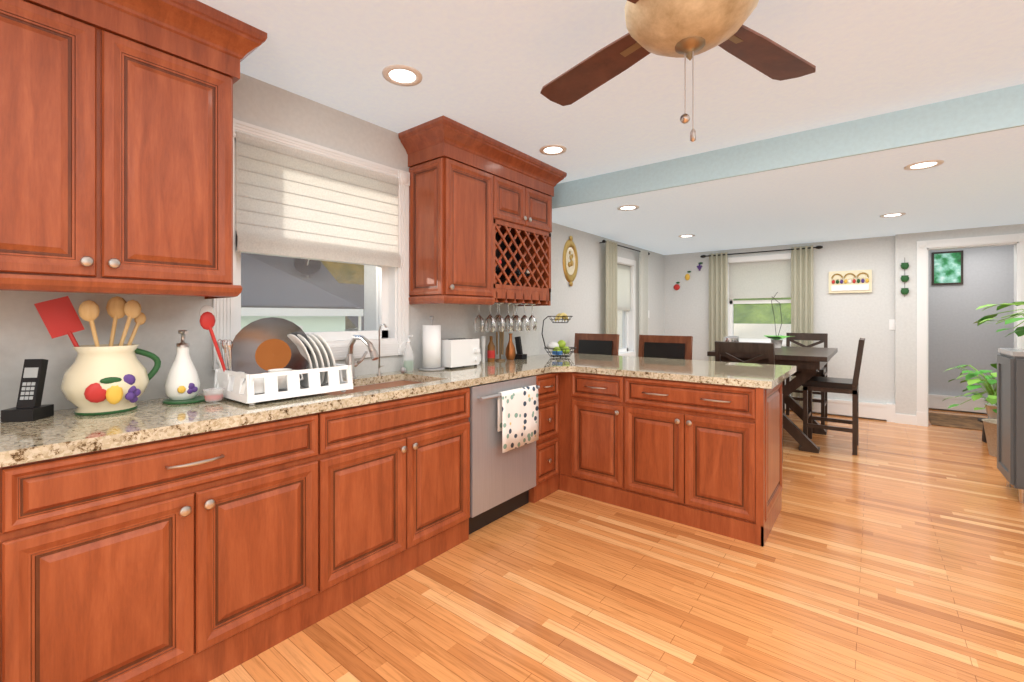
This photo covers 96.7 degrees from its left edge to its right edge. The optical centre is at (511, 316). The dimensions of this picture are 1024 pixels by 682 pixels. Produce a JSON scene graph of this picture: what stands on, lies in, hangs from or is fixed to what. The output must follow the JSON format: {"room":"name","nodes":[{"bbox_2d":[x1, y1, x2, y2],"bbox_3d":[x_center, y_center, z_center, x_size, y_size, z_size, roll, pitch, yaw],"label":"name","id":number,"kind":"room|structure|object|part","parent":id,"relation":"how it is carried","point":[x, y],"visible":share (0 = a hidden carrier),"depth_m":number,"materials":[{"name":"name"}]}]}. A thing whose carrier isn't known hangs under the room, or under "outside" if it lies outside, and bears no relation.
{"room":"kitchen and dining room","nodes":[
{"label":"kitchen and dining room","id":0,"kind":"room"},
{"bbox_2d":[0,73,538,416],"bbox_3d":[-1.770,0.040,1.951,0.360,2.460,6.050,0,0,38],"label":"wall","id":1,"kind":"structure","parent":0,"point":[24,334],"depth_m":2.12,"materials":[{"name":"paint"}]},
{"bbox_2d":[0,0,266,298],"bbox_3d":[-1.709,-0.635,1.395,0.423,1.110,1.656,0,0,38],"label":"upper cabinet","id":2,"kind":"object","parent":1,"relation":"attached to","point":[116,146],"visible":1,"depth_m":1.60,"materials":[{"name":"brown wood"}]},
{"bbox_2d":[212,118,409,369],"bbox_3d":[-1.084,-0.350,2.600,0.167,1.196,1.136,0,0,38],"label":"window unit","id":3,"kind":"structure","parent":1,"relation":"in","point":[381,292],"depth_m":2.72,"materials":[{"name":"white"}]},
{"bbox_3d":[-1.084,-0.350,2.600,0.167,1.196,1.136,0,0,38],"label":"window trim kitchen","id":4,"kind":"part","parent":3,"relation":"part of","materials":[{"name":"white wood"}]},
{"bbox_2d":[236,131,399,267],"bbox_3d":[-1.022,-0.603,2.550,0.026,0.575,0.950,0,0,38],"label":"blinds","id":5,"kind":"object","parent":3,"relation":"attached to","point":[293,202],"visible":1,"depth_m":2.47,"materials":[{"name":"fabric"}]},
{"bbox_2d":[398,115,505,302],"bbox_3d":[-0.400,-0.660,3.040,0.424,1.060,0.551,0,0,38],"label":"upper cabinet","id":6,"kind":"object","parent":1,"relation":"attached to","point":[480,217],"depth_m":2.94,"materials":[{"name":"brown wood"}]},
{"bbox_2d":[466,145,566,302],"bbox_3d":[0.030,-0.660,3.580,0.424,1.060,0.831,0,0,38],"label":"upper cabinet","id":7,"kind":"object","parent":1,"relation":"attached to","point":[531,182],"depth_m":3.53,"materials":[{"name":"brown wood"}]},
{"bbox_2d":[474,305,479,331],"bbox_3d":[-0.247,0.006,3.400,0.080,0.215,0.078,0,0,39],"label":"glasses","id":8,"kind":"object","parent":7,"relation":"hanging from","point":[477,320],"depth_m":3.37,"materials":[{"name":"clear glass"}]},
{"bbox_2d":[480,303,499,331],"bbox_3d":[-0.161,0.006,3.332,0.080,0.215,0.078,0,0,39],"label":"glasses","id":9,"kind":"object","parent":7,"relation":"hanging from","point":[497,323],"depth_m":3.36,"materials":[{"name":"clear glass"}]},
{"bbox_2d":[500,303,508,331],"bbox_3d":[-0.096,0.006,3.414,0.080,0.215,0.078,0,0,39],"label":"glasses","id":10,"kind":"object","parent":7,"relation":"hanging from","point":[504,323],"depth_m":3.46,"materials":[{"name":"clear glass"}]},
{"bbox_2d":[509,303,516,330],"bbox_3d":[-0.030,0.006,3.496,0.080,0.215,0.078,0,0,39],"label":"glasses","id":11,"kind":"object","parent":7,"relation":"hanging from","point":[512,320],"depth_m":3.54,"materials":[{"name":"clear glass"}]},
{"bbox_2d":[517,304,524,330],"bbox_3d":[0.036,0.006,3.579,0.080,0.215,0.078,0,0,39],"label":"glasses","id":12,"kind":"object","parent":7,"relation":"hanging from","point":[520,322],"depth_m":3.62,"materials":[{"name":"clear glass"}]},
{"bbox_2d":[525,304,532,330],"bbox_3d":[0.101,0.006,3.661,0.080,0.215,0.078,0,0,39],"label":"glasses","id":13,"kind":"object","parent":7,"relation":"hanging from","point":[528,321],"depth_m":3.71,"materials":[{"name":"clear glass"}]},
{"bbox_2d":[533,304,536,329],"bbox_3d":[0.166,0.006,3.743,0.080,0.215,0.078,0,0,39],"label":"glasses","id":14,"kind":"object","parent":7,"relation":"hanging from","point":[534,319],"depth_m":3.71,"materials":[{"name":"clear glass"}]},
{"bbox_2d":[539,222,663,356],"bbox_3d":[1.252,0.145,5.911,0.160,2.250,3.910,0,0,38],"label":"wall","id":15,"kind":"structure","parent":0,"point":[582,300],"depth_m":5.30,"materials":[{"name":"paint"}]},
{"bbox_2d":[599,240,649,334],"bbox_3d":[1.504,0.150,6.004,0.120,2.140,1.434,0,0,39],"label":"curtains","id":16,"kind":"object","parent":15,"relation":"attached to","point":[611,247],"depth_m":5.66,"materials":[{"name":"fabric"}]},
{"bbox_2d":[617,256,635,356],"bbox_3d":[1.434,-0.110,6.092,0.160,1.340,0.820,0,0,38],"label":"window unit","id":17,"kind":"structure","parent":15,"relation":"in","point":[625,333],"depth_m":6.33,"materials":[{"name":"white"}]},
{"bbox_2d":[617,264,630,310],"bbox_3d":[1.444,-0.390,6.084,0.006,0.620,0.660,0,0,38],"label":"window blind","id":18,"kind":"object","parent":17,"relation":"attached to","point":[623,287],"visible":0.64,"depth_m":6.16,"materials":[{"name":"fabric"}]},
{"bbox_2d":[197,0,1023,183],"bbox_3d":[0.277,-1.250,0.227,5.710,0.120,6.200,0,0,38],"label":"ceiling","id":19,"kind":"structure","parent":0,"point":[491,68],"depth_m":2.18,"materials":[{"name":"paint"}]},
{"bbox_2d":[382,64,422,85],"bbox_3d":[-0.540,-1.186,2.244,0.194,0.007,0.194,0,0,30],"label":"recessed light","id":20,"kind":"object","parent":19,"relation":"in","point":[400,75],"depth_m":2.23,"materials":[{"name":"white glass"}]},
{"bbox_2d":[539,144,566,154],"bbox_3d":[0.292,-1.186,3.243,0.194,0.007,0.194,0,0,-6],"label":"recessed light","id":21,"kind":"object","parent":19,"relation":"in","point":[553,149],"depth_m":3.23,"materials":[{"name":"white glass"}]},
{"bbox_2d":[540,0,815,141],"bbox_3d":[0.557,-0.865,1.423,1.067,0.650,1.067,0,0,11],"label":"ceiling fan","id":22,"kind":"object","parent":19,"relation":"hanging from","point":[688,29],"visible":1,"depth_m":1.48,"materials":[{"name":"brown wood"}]},
{"bbox_2d":[209,408,1023,681],"bbox_3d":[1.886,1.320,2.250,5.710,0.100,11.370,0,0,38],"label":"floor","id":23,"kind":"structure","parent":0,"point":[891,552],"depth_m":2.09,"materials":[{"name":"brown wood"}]},
{"bbox_2d":[0,461,7,681],"bbox_3d":[-1.865,0.833,1.035,0.627,0.874,0.898,0,0,38],"label":"base cabinet","id":24,"kind":"object","parent":23,"relation":"on","point":[3,464],"depth_m":1.20,"materials":[{"name":"brown wood"}]},
{"bbox_2d":[8,409,323,681],"bbox_3d":[-1.311,0.833,1.730,0.627,0.874,0.880,0,0,38],"label":"base cabinet","id":25,"kind":"object","parent":23,"relation":"on","point":[160,541],"depth_m":1.48,"materials":[{"name":"brown wood"}]},
{"bbox_2d":[0,361,559,460],"bbox_3d":[-1.017,0.374,2.096,0.632,0.040,3.615,0,0,38],"label":"countertop","id":26,"kind":"structure","parent":25,"relation":"on","point":[65,431],"depth_m":1.66,"materials":[{"name":"beige stone"}]},
{"bbox_2d":[1,359,53,421],"bbox_3d":[-1.728,0.228,1.532,0.169,0.250,0.259,0,0,38],"label":"cordless phone","id":27,"kind":"object","parent":26,"relation":"on","point":[29,407],"visible":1,"depth_m":1.57,"materials":[{"name":"black plastic"}]},
{"bbox_2d":[34,296,160,415],"bbox_3d":[-1.523,0.137,1.697,0.254,0.431,0.353,0,0,38],"label":"pitcher","id":28,"kind":"object","parent":26,"relation":"on","point":[111,377],"visible":1,"depth_m":1.64,"materials":[{"name":"beige ceramic"}]},
{"bbox_2d":[162,330,223,404],"bbox_3d":[-1.325,0.205,1.882,0.253,0.296,0.177,0,0,38],"label":"soap dispenser","id":29,"kind":"object","parent":26,"relation":"on","point":[182,384],"visible":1,"depth_m":1.87,"materials":[{"name":"white ceramic"}]},
{"bbox_2d":[200,305,353,404],"bbox_3d":[-1.056,0.151,2.047,0.369,0.404,0.539,0,0,38],"label":"dish rack","id":30,"kind":"object","parent":26,"relation":"on","point":[270,358],"visible":1,"depth_m":2.04,"materials":[{"name":"white plastic"}]},
{"bbox_2d":[344,324,386,378],"bbox_3d":[-0.775,0.198,2.608,0.294,0.310,0.262,0,0,38],"label":"faucet set","id":31,"kind":"object","parent":26,"relation":"on","point":[373,352],"visible":0.98,"depth_m":2.58,"materials":[{"name":"silver metal"}]},
{"bbox_2d":[400,316,444,372],"bbox_3d":[-0.587,0.174,2.949,0.170,0.357,0.345,0,0,38],"label":"paper towel","id":32,"kind":"object","parent":26,"relation":"on","point":[431,347],"visible":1,"depth_m":2.96,"materials":[{"name":"white paper"}]},
{"bbox_2d":[441,338,479,368],"bbox_3d":[-0.376,0.255,3.187,0.185,0.197,0.280,0,0,38],"label":"toaster","id":33,"kind":"object","parent":26,"relation":"on","point":[457,352],"visible":0.85,"depth_m":3.10,"materials":[{"name":"white plastic"}]},
{"bbox_2d":[480,331,526,362],"bbox_3d":[-0.112,0.203,3.616,0.098,0.300,0.598,0,0,43],"label":"bottles","id":34,"kind":"object","parent":26,"relation":"on","point":[510,353],"visible":0.79,"depth_m":3.63,"materials":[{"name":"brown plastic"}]},
{"bbox_2d":[324,377,474,617],"bbox_3d":[-0.757,0.833,2.427,0.627,0.874,0.901,0,0,38],"label":"base cabinet","id":35,"kind":"object","parent":23,"relation":"on","point":[397,469],"depth_m":2.17,"materials":[{"name":"brown wood"}]},
{"bbox_2d":[469,376,539,533],"bbox_3d":[-0.235,0.834,2.995,0.623,0.872,0.628,0,0,38],"label":"dishwasher","id":36,"kind":"object","parent":23,"relation":"on","point":[502,484],"visible":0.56,"depth_m":2.74,"materials":[{"name":"silver metal"}]},
{"bbox_2d":[498,385,538,452],"bbox_3d":[0.044,0.630,2.859,0.048,0.360,0.370,0,0,38],"label":"dish towel","id":37,"kind":"object","parent":36,"relation":"hanging from","point":[518,417],"visible":1,"depth_m":2.82,"materials":[{"name":"white fabric"}]},
{"bbox_2d":[492,369,559,502],"bbox_3d":[0.021,0.833,3.406,0.627,0.874,0.323,0,0,38],"label":"base cabinet","id":38,"kind":"object","parent":23,"relation":"on","point":[548,444],"depth_m":3.20,"materials":[{"name":"brown wood"}]},
{"bbox_2d":[560,369,623,507],"bbox_3d":[0.738,0.833,3.425,0.510,0.874,0.640,0,0,38],"label":"base cabinet","id":39,"kind":"object","parent":23,"relation":"on","point":[591,404],"depth_m":3.16,"materials":[{"name":"brown wood"}]},
{"bbox_2d":[574,333,618,355],"bbox_3d":[0.755,0.725,4.627,0.500,1.090,0.482,0,0,38],"label":"bar stool","id":40,"kind":"object","parent":23,"relation":"on","point":[598,344],"visible":0.31,"depth_m":4.76,"materials":[{"name":"brown wood"}]},
{"bbox_2d":[638,335,692,359],"bbox_3d":[1.326,0.725,4.173,0.500,1.090,0.482,0,0,38],"label":"bar stool","id":41,"kind":"object","parent":23,"relation":"on","point":[664,346],"visible":0.21,"depth_m":4.31,"materials":[{"name":"brown wood"}]},
{"bbox_2d":[624,373,781,546],"bbox_3d":[1.262,0.833,3.008,0.830,0.874,0.640,0,0,38],"label":"base cabinet","id":42,"kind":"object","parent":23,"relation":"on","point":[704,455],"depth_m":2.73,"materials":[{"name":"brown wood"}]},
{"bbox_2d":[505,353,795,388],"bbox_3d":[0.949,0.374,3.484,1.982,0.040,1.005,0,0,38],"label":"countertop","id":43,"kind":"structure","parent":42,"relation":"on","point":[735,373],"depth_m":3.16,"materials":[{"name":"beige stone"}]},
{"bbox_2d":[542,313,575,357],"bbox_3d":[0.404,0.159,3.934,0.303,0.387,0.278,0,0,38],"label":"fruit basket","id":44,"kind":"object","parent":43,"relation":"on","point":[560,348],"visible":1,"depth_m":3.90,"materials":[{"name":"grey metal"}]},
{"bbox_2d":[715,341,782,462],"bbox_3d":[2.044,0.740,3.918,0.440,1.060,0.482,0,0,38],"label":"dining chair","id":45,"kind":"object","parent":23,"relation":"on","point":[725,348],"visible":0.21,"depth_m":3.74,"materials":[{"name":"black wood"}]},
{"bbox_2d":[707,346,837,453],"bbox_3d":[2.813,0.824,4.854,1.000,0.938,1.440,0,0,38],"label":"dining table","id":46,"kind":"object","parent":23,"relation":"on","point":[808,362],"visible":0.46,"depth_m":4.36,"materials":[{"name":"black wood"}]},
{"bbox_2d":[723,336,738,341],"bbox_3d":[2.296,0.279,4.767,0.100,0.150,0.317,0,0,38],"label":"canisters","id":47,"kind":"object","parent":46,"relation":"on","point":[731,339],"visible":0.5,"depth_m":4.67,"materials":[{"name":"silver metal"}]},
{"bbox_2d":[764,292,789,347],"bbox_3d":[3.036,0.036,5.188,0.333,0.636,0.385,0,0,38],"label":"orchid pot","id":48,"kind":"object","parent":46,"relation":"on","point":[776,340],"visible":0.94,"depth_m":5.17,"materials":[{"name":"white ceramic"}]},
{"bbox_2d":[782,333,827,424],"bbox_3d":[3.610,0.740,5.614,0.440,1.060,0.482,0,0,38],"label":"dining chair","id":49,"kind":"object","parent":23,"relation":"on","point":[820,338],"visible":0.42,"depth_m":5.66,"materials":[{"name":"black wood"}]},
{"bbox_2d":[802,338,864,454],"bbox_3d":[3.145,0.740,4.450,0.482,1.060,0.440,0,0,38],"label":"dining chair","id":50,"kind":"object","parent":23,"relation":"on","point":[833,385],"visible":0.96,"depth_m":4.34,"materials":[{"name":"black wood"}]},
{"bbox_2d":[928,412,982,430],"bbox_3d":[5.430,1.266,5.469,0.630,0.008,0.880,0,0,38],"label":"rug","id":51,"kind":"object","parent":23,"relation":"on","point":[955,421],"visible":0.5,"depth_m":5.47,"materials":[{"name":"brown fabric"}]},
{"bbox_2d":[941,363,996,442],"bbox_3d":[4.898,0.871,4.546,0.870,0.798,0.894,0,0,38],"label":"potted plant","id":52,"kind":"object","parent":23,"relation":"on","point":[991,406],"visible":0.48,"depth_m":4.57,"materials":[{"name":"green plant"}]},
{"bbox_2d":[982,418,996,456],"bbox_3d":[4.483,1.115,4.126,0.320,0.310,0.320,0,0,38],"label":"wicker basket","id":53,"kind":"object","parent":23,"relation":"on","point":[990,427],"visible":0.29,"depth_m":4.14,"materials":[{"name":"brown wicker"}]},
{"bbox_2d":[997,348,1023,502],"bbox_3d":[3.978,0.755,2.935,1.108,1.030,0.514,0,0,38],"label":"base cabinet","id":54,"kind":"object","parent":23,"relation":"on","point":[1010,414],"visible":1,"depth_m":3.12,"materials":[{"name":"grey"}]},
{"bbox_2d":[563,236,962,394],"bbox_3d":[3.598,0.050,5.229,4.359,1.880,4.334,0,0,38],"label":"wall decorations","id":55,"kind":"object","parent":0,"point":[947,267],"depth_m":5.80,"materials":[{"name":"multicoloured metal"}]},
{"bbox_2d":[664,236,894,419],"bbox_3d":[3.585,0.145,6.451,2.820,2.250,0.160,0,0,38],"label":"wall","id":56,"kind":"structure","parent":0,"point":[846,322],"depth_m":5.84,"materials":[{"name":"paint"}]},
{"bbox_2d":[728,253,790,346],"bbox_3d":[3.527,-0.210,6.458,0.980,1.300,0.160,0,0,38],"label":"window unit","id":57,"kind":"structure","parent":56,"relation":"in","point":[740,302],"depth_m":6.52,"materials":[{"name":"white"}]},
{"bbox_2d":[729,259,790,298],"bbox_3d":[3.509,-0.520,6.436,0.816,0.520,0.018,0,0,38],"label":"blind","id":58,"kind":"object","parent":57,"relation":"attached to","point":[764,279],"visible":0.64,"depth_m":6.43,"materials":[{"name":"fabric"}]},
{"bbox_2d":[700,245,822,409],"bbox_3d":[3.443,0.145,6.385,1.528,2.150,0.120,0,0,39],"label":"curtains","id":59,"kind":"object","parent":56,"relation":"attached to","point":[801,289],"depth_m":6.11,"materials":[{"name":"fabric"}]},
{"bbox_2d":[785,394,995,424],"bbox_3d":[1.899,1.163,2.259,5.400,0.215,11.100,0,0,38],"label":"baseboard","id":60,"kind":"structure","parent":56,"relation":"attached to","point":[870,410],"depth_m":5.81,"materials":[{"name":"white wood"}]},
{"bbox_2d":[552,126,1023,254],"bbox_3d":[3.822,-1.145,4.684,5.710,0.330,5.150,0,0,38],"label":"ceiling","id":61,"kind":"structure","parent":0,"point":[975,181],"depth_m":3.95,"materials":[{"name":"paint"}]},
{"bbox_2d":[617,205,638,210],"bbox_3d":[1.043,-0.976,4.090,0.194,0.007,0.194,0,0,-6],"label":"recessed light","id":62,"kind":"object","parent":61,"relation":"in","point":[625,207],"depth_m":4.08,"materials":[{"name":"white glass"}]},
{"bbox_2d":[678,234,694,237],"bbox_3d":[2.118,-0.976,5.522,0.194,0.007,0.194,0,0,30],"label":"recessed light","id":63,"kind":"object","parent":61,"relation":"in","point":[687,235],"depth_m":5.53,"materials":[{"name":"white"}]},
{"bbox_2d":[880,212,905,217],"bbox_3d":[3.664,-0.976,4.381,0.194,0.007,0.194,0,0,30],"label":"recessed light","id":64,"kind":"object","parent":61,"relation":"in","point":[890,214],"depth_m":4.38,"materials":[{"name":"white glass"}]},
{"bbox_2d":[904,159,943,169],"bbox_3d":[2.655,-0.976,2.936,0.194,0.007,0.194,0,0,30],"label":"recessed light","id":65,"kind":"object","parent":61,"relation":"in","point":[926,164],"depth_m":2.93,"materials":[{"name":"white glass"}]},
{"bbox_2d":[552,84,1023,208],"bbox_3d":[2.213,-1.145,2.661,5.710,0.330,0.020,0,0,38],"label":"beam","id":66,"kind":"structure","parent":0,"point":[991,111],"depth_m":2.86,"materials":[{"name":"paint"}]},
{"bbox_2d":[895,224,1023,414],"bbox_3d":[5.642,0.145,4.699,2.580,2.250,0.140,0,0,38],"label":"wall","id":67,"kind":"structure","parent":0,"point":[906,345],"depth_m":5.37,"materials":[{"name":"paint"}]},
{"bbox_2d":[916,233,1023,426],"bbox_3d":[5.122,0.196,5.090,0.904,2.148,0.177,0,0,38],"label":"door frame","id":68,"kind":"structure","parent":67,"relation":"attached to","point":[926,246],"depth_m":5.26,"materials":[{"name":"white wood"}]},
{"bbox_2d":[928,245,1013,413],"bbox_3d":[6.428,0.145,5.825,2.750,2.250,0.120,0,0,39],"label":"wall","id":69,"kind":"structure","parent":0,"point":[957,336],"depth_m":6.02,"materials":[{"name":"paint"}]},
{"bbox_2d":[974,301,1023,336],"bbox_3d":[3.706,0.042,3.118,0.782,0.394,0.849,0,0,38],"label":"potted plant","id":70,"kind":"object","parent":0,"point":[1018,331],"visible":1,"depth_m":3.31,"materials":[{"name":"green plant"}]},
{"label":"outside","id":71,"kind":"structure","parent":0,"visible":0},
{"bbox_2d":[241,253,790,347],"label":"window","id":72,"kind":"structure","parent":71,"point":[356,290],"depth_m":11.69,"materials":[{"name":"painted siding"},{"name":"roof shingles"},{"name":"painted wood trim"}]}
]}

